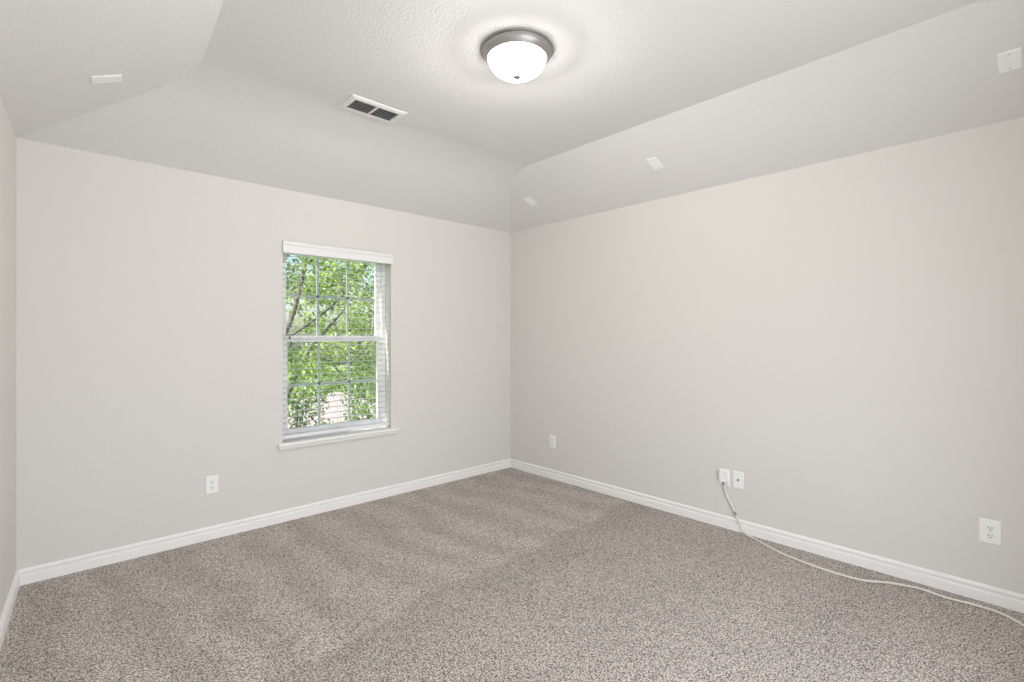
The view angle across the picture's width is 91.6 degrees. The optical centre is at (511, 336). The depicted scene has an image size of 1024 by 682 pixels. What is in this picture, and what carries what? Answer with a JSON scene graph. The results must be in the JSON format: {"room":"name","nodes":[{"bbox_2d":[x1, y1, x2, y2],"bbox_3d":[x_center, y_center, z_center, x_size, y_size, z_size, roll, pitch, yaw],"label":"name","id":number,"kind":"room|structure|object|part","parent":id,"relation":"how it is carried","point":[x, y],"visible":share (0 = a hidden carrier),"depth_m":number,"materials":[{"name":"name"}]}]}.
{"room":"empty bedroom","nodes":[
{"label":"empty bedroom","id":0,"kind":"room"},
{"bbox_2d":[0,98,15,616],"bbox_3d":[-1.301,0.152,0.910,0.170,2.510,4.557,0,0,-40],"label":"wall","id":1,"kind":"structure","parent":0,"point":[7,135],"depth_m":2.41,"materials":[{"name":"white paint"}]},
{"bbox_2d":[0,570,19,649],"bbox_3d":[-1.288,1.314,1.038,0.015,0.086,4.378,0,0,-40],"label":"baseboard","id":2,"kind":"structure","parent":1,"relation":"attached to","point":[10,601],"depth_m":2.40,"materials":[{"name":"white wood"}]},
{"bbox_2d":[16,138,510,569],"bbox_3d":[-1.444,0.152,3.988,4.076,2.510,0.170,0,0,-43],"label":"wall","id":3,"kind":"structure","parent":0,"point":[149,297],"depth_m":3.28,"materials":[{"name":"white paint"}]},
{"bbox_2d":[206,475,217,494],"bbox_3d":[-2.012,0.994,3.341,0.073,0.118,0.009,0,0,-43],"label":"wall outlet","id":4,"kind":"object","parent":3,"relation":"attached to","point":[211,481],"visible":1,"depth_m":3.34,"materials":[{"name":"white plastic"}]},
{"bbox_2d":[18,459,510,585],"bbox_3d":[-1.352,1.314,3.947,3.656,0.086,0.015,0,0,-43],"label":"baseboard","id":5,"kind":"structure","parent":3,"relation":"attached to","point":[28,575],"depth_m":3.40,"materials":[{"name":"white wood"}]},
{"bbox_2d":[277,252,398,450],"bbox_3d":[-1.395,0.071,4.000,0.975,1.526,0.214,0,0,-43],"label":"window","id":6,"kind":"structure","parent":3,"relation":"in","point":[379,313],"depth_m":4.04,"materials":[{"name":"white plastic"}]},
{"bbox_2d":[286,257,374,335],"bbox_3d":[-1.464,-0.319,4.068,0.747,0.628,0.007,0,0,-43],"label":"grille","id":7,"kind":"object","parent":6,"relation":"attached to","point":[316,296],"depth_m":4.13,"materials":[{"name":"white"}]},
{"bbox_3d":[-1.460,-0.313,4.063,0.823,0.698,0.028,0,0,-43],"label":"sash","id":8,"kind":"part","parent":6,"relation":"part of","materials":[{"name":"white plastic"}]},
{"bbox_2d":[287,341,376,424],"bbox_3d":[-1.443,0.371,4.045,0.747,0.668,0.007,0,0,-43],"label":"grille","id":9,"kind":"object","parent":6,"relation":"attached to","point":[362,380],"depth_m":4.12,"materials":[{"name":"white"}]},
{"bbox_3d":[-1.439,0.371,4.040,0.823,0.758,0.028,0,0,-43],"label":"sash","id":10,"kind":"part","parent":6,"relation":"part of","materials":[{"name":"white plastic"}]},
{"bbox_2d":[282,240,393,438],"bbox_3d":[-1.369,0.025,3.966,0.894,1.458,0.100,0,0,-43],"label":"window blind","id":11,"kind":"object","parent":6,"relation":"attached to","point":[289,247],"visible":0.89,"depth_m":3.93,"materials":[{"name":"white plastic"}]},
{"bbox_3d":[-1.649,-0.329,3.692,0.002,0.628,0.004,0,0,-43],"label":"lift cord","id":12,"kind":"part","parent":11,"relation":"part of","materials":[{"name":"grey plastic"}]},
{"bbox_3d":[-1.607,0.052,3.776,0.002,1.390,0.055,0,0,-43],"label":"ladder cord","id":13,"kind":"part","parent":11,"relation":"part of","materials":[{"name":"white fabric"}]},
{"bbox_3d":[-1.384,0.744,3.982,0.871,0.021,0.052,0,0,-43],"label":"rail","id":14,"kind":"part","parent":11,"relation":"part of","materials":[{"name":"white plastic"}]},
{"bbox_3d":[-1.384,0.052,3.982,0.002,1.390,0.055,0,0,-43],"label":"ladder cord","id":15,"kind":"part","parent":11,"relation":"part of","materials":[{"name":"white fabric"}]},
{"bbox_3d":[-1.372,0.806,3.975,0.975,0.056,0.146,0,0,-43],"label":"sill","id":16,"kind":"part","parent":6,"relation":"part of","materials":[{"name":"white"}]},
{"bbox_2d":[0,0,1023,232],"bbox_3d":[0.049,-1.303,2.274,4.232,0.440,4.733,0,0,-43],"label":"ceiling","id":17,"kind":"structure","parent":0,"point":[720,92],"depth_m":2.64,"materials":[{"name":"white paint"}]},
{"bbox_2d":[91,74,121,82],"bbox_3d":[-1.937,-1.231,2.379,0.114,0.050,0.078,0,0,-40],"label":"blank wall plate","id":18,"kind":"object","parent":17,"relation":"attached to","point":[104,78],"visible":1,"depth_m":2.37,"materials":[{"name":"white plastic"}]},
{"bbox_2d":[338,94,406,123],"bbox_3d":[-0.848,-1.369,3.036,0.354,0.028,0.208,0,0,-43],"label":"ceiling vent","id":19,"kind":"object","parent":17,"relation":"in","point":[354,103],"visible":1,"depth_m":3.02,"materials":[{"name":"white metal"}]},
{"bbox_2d":[480,28,553,79],"bbox_3d":[0.024,-1.312,2.404,0.354,0.142,0.354,0,0,-43],"label":"ceiling light","id":20,"kind":"object","parent":17,"relation":"attached to","point":[516,52],"visible":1,"depth_m":2.35,"materials":[{"name":"white glass"}]},
{"bbox_2d":[523,197,536,205],"bbox_3d":[0.164,-1.224,4.508,0.113,0.052,0.078,0,0,-43],"label":"blank wall plate","id":21,"kind":"object","parent":17,"relation":"attached to","point":[528,200],"visible":1,"depth_m":4.50,"materials":[{"name":"white plastic"}]},
{"bbox_2d":[646,157,663,169],"bbox_3d":[1.019,-1.234,3.550,0.113,0.052,0.078,0,0,-43],"label":"blank wall plate","id":22,"kind":"object","parent":17,"relation":"attached to","point":[654,162],"visible":1,"depth_m":3.54,"materials":[{"name":"white plastic"}]},
{"bbox_2d":[997,47,1022,73],"bbox_3d":[2.231,-1.236,2.232,0.113,0.052,0.078,0,0,-43],"label":"blank wall plate","id":23,"kind":"object","parent":17,"relation":"attached to","point":[1009,60],"visible":1,"depth_m":2.23,"materials":[{"name":"white plastic"}]},
{"bbox_2d":[0,467,1023,681],"bbox_3d":[0.012,1.457,2.240,4.372,0.200,4.773,0,0,-43],"label":"floor","id":24,"kind":"structure","parent":0,"point":[509,574],"depth_m":2.49,"materials":[{"name":"carpet"}]},
{"bbox_2d":[719,471,1023,626],"bbox_3d":[2.044,1.157,2.741,0.232,0.400,1.959,0,0,-34],"label":"power cord","id":25,"kind":"object","parent":24,"relation":"on","point":[722,474],"visible":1,"depth_m":2.79,"materials":[{"name":"white plastic"}]},
{"bbox_2d":[511,117,1023,593],"bbox_3d":[1.590,0.152,3.584,0.170,2.510,4.543,0,0,-43],"label":"wall","id":26,"kind":"structure","parent":0,"point":[844,336],"depth_m":3.13,"materials":[{"name":"white paint"}]},
{"bbox_2d":[550,435,555,447],"bbox_3d":[0.386,1.001,4.755,0.009,0.118,0.073,0,0,-43],"label":"wall outlet","id":27,"kind":"object","parent":26,"relation":"attached to","point":[552,437],"visible":1,"depth_m":4.75,"materials":[{"name":"white plastic"}]},
{"bbox_2d":[719,468,729,486],"bbox_3d":[1.509,1.003,3.540,0.009,0.118,0.073,0,0,-43],"label":"wall outlet","id":28,"kind":"object","parent":26,"relation":"attached to","point":[727,483],"visible":0.6,"depth_m":3.52,"materials":[{"name":"white plastic"}]},
{"bbox_2d":[733,471,743,489],"bbox_3d":[1.573,1.000,3.466,0.016,0.118,0.073,0,0,-43],"label":"wall plate","id":29,"kind":"object","parent":26,"relation":"attached to","point":[738,477],"visible":1,"depth_m":3.47,"materials":[{"name":"white plastic"}]},
{"bbox_2d":[510,458,1023,612],"bbox_3d":[1.464,1.314,3.584,0.015,0.086,4.373,0,0,-43],"label":"baseboard","id":30,"kind":"structure","parent":26,"relation":"attached to","point":[989,594],"depth_m":3.12,"materials":[{"name":"white wood"}]},
{"bbox_2d":[979,518,1001,545],"bbox_3d":[2.437,0.995,2.537,0.009,0.122,0.082,0,0,-43],"label":"wall outlet","id":31,"kind":"object","parent":26,"relation":"attached to","point":[990,531],"visible":1,"depth_m":2.53,"materials":[{"name":"white plastic"}]},
{"bbox_2d":[986,532,994,538],"bbox_3d":[2.435,1.014,2.535,0.003,0.028,0.034,0,0,-43],"label":"receptacle","id":32,"kind":"object","parent":31,"relation":"attached to","point":[989,535],"depth_m":2.53,"materials":[{"name":"grey plastic"}]},
{"bbox_2d":[986,525,994,530],"bbox_3d":[2.435,0.975,2.535,0.003,0.028,0.034,0,0,-43],"label":"receptacle","id":33,"kind":"object","parent":31,"relation":"attached to","point":[988,527],"depth_m":2.53,"materials":[{"name":"grey plastic"}]},
{"label":"outside","id":34,"kind":"structure","parent":0,"visible":0},
{"bbox_2d":[287,365,375,403],"bbox_3d":[-24.776,5.457,41.510,100.000,0.200,85.407,0,0,-43],"label":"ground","id":35,"kind":"structure","parent":34,"point":[340,366],"depth_m":66.86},
{"bbox_2d":[286,257,315,373],"bbox_3d":[-14.353,0.033,26.057,7.819,10.671,4.728,0,0,-43],"label":"tree","id":36,"kind":"object","parent":35,"relation":"on","point":[297,271],"visible":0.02,"depth_m":27.07,"materials":[{"name":"green plant"}]},
{"bbox_2d":[287,371,335,427],"bbox_3d":[-5.535,3.058,12.130,2.713,4.603,1.915,0,0,-43],"label":"bush","id":37,"kind":"object","parent":35,"relation":"on","point":[291,401],"visible":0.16,"depth_m":12.49,"materials":[{"name":"green plant"}]},
{"bbox_3d":[-5.563,3.636,12.175,0.930,3.447,0.750,0,0,-43],"label":"stem","id":38,"kind":"part","parent":37,"relation":"part of","materials":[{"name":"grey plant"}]},
{"bbox_2d":[286,254,375,424],"bbox_3d":[-4.307,1.407,8.942,5.588,7.908,3.307,0,0,-43],"label":"tree","id":39,"kind":"object","parent":35,"relation":"on","point":[309,353],"visible":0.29,"depth_m":9.32,"materials":[{"name":"green plant"}]},
{"bbox_2d":[287,392,375,428],"bbox_3d":[-6.791,3.707,18.239,6.700,3.300,5.100,0,0,-43],"label":"house","id":40,"kind":"structure","parent":35,"relation":"on","point":[334,398],"depth_m":17.36,"materials":[{"name":"pink brick"}]},
{"bbox_2d":[291,262,375,401],"bbox_3d":[-7.439,0.003,24.902,6.713,10.732,4.233,0,0,-43],"label":"tree","id":41,"kind":"object","parent":35,"relation":"on","point":[344,377],"visible":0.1,"depth_m":24.19,"materials":[{"name":"green plant"}]},
{"bbox_2d":[338,373,375,421],"bbox_3d":[-3.717,3.050,14.653,1.839,4.619,2.725,0,0,45],"label":"bush","id":42,"kind":"object","parent":35,"relation":"on","point":[356,396],"visible":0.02,"depth_m":14.11,"materials":[{"name":"green plant"}]}
]}

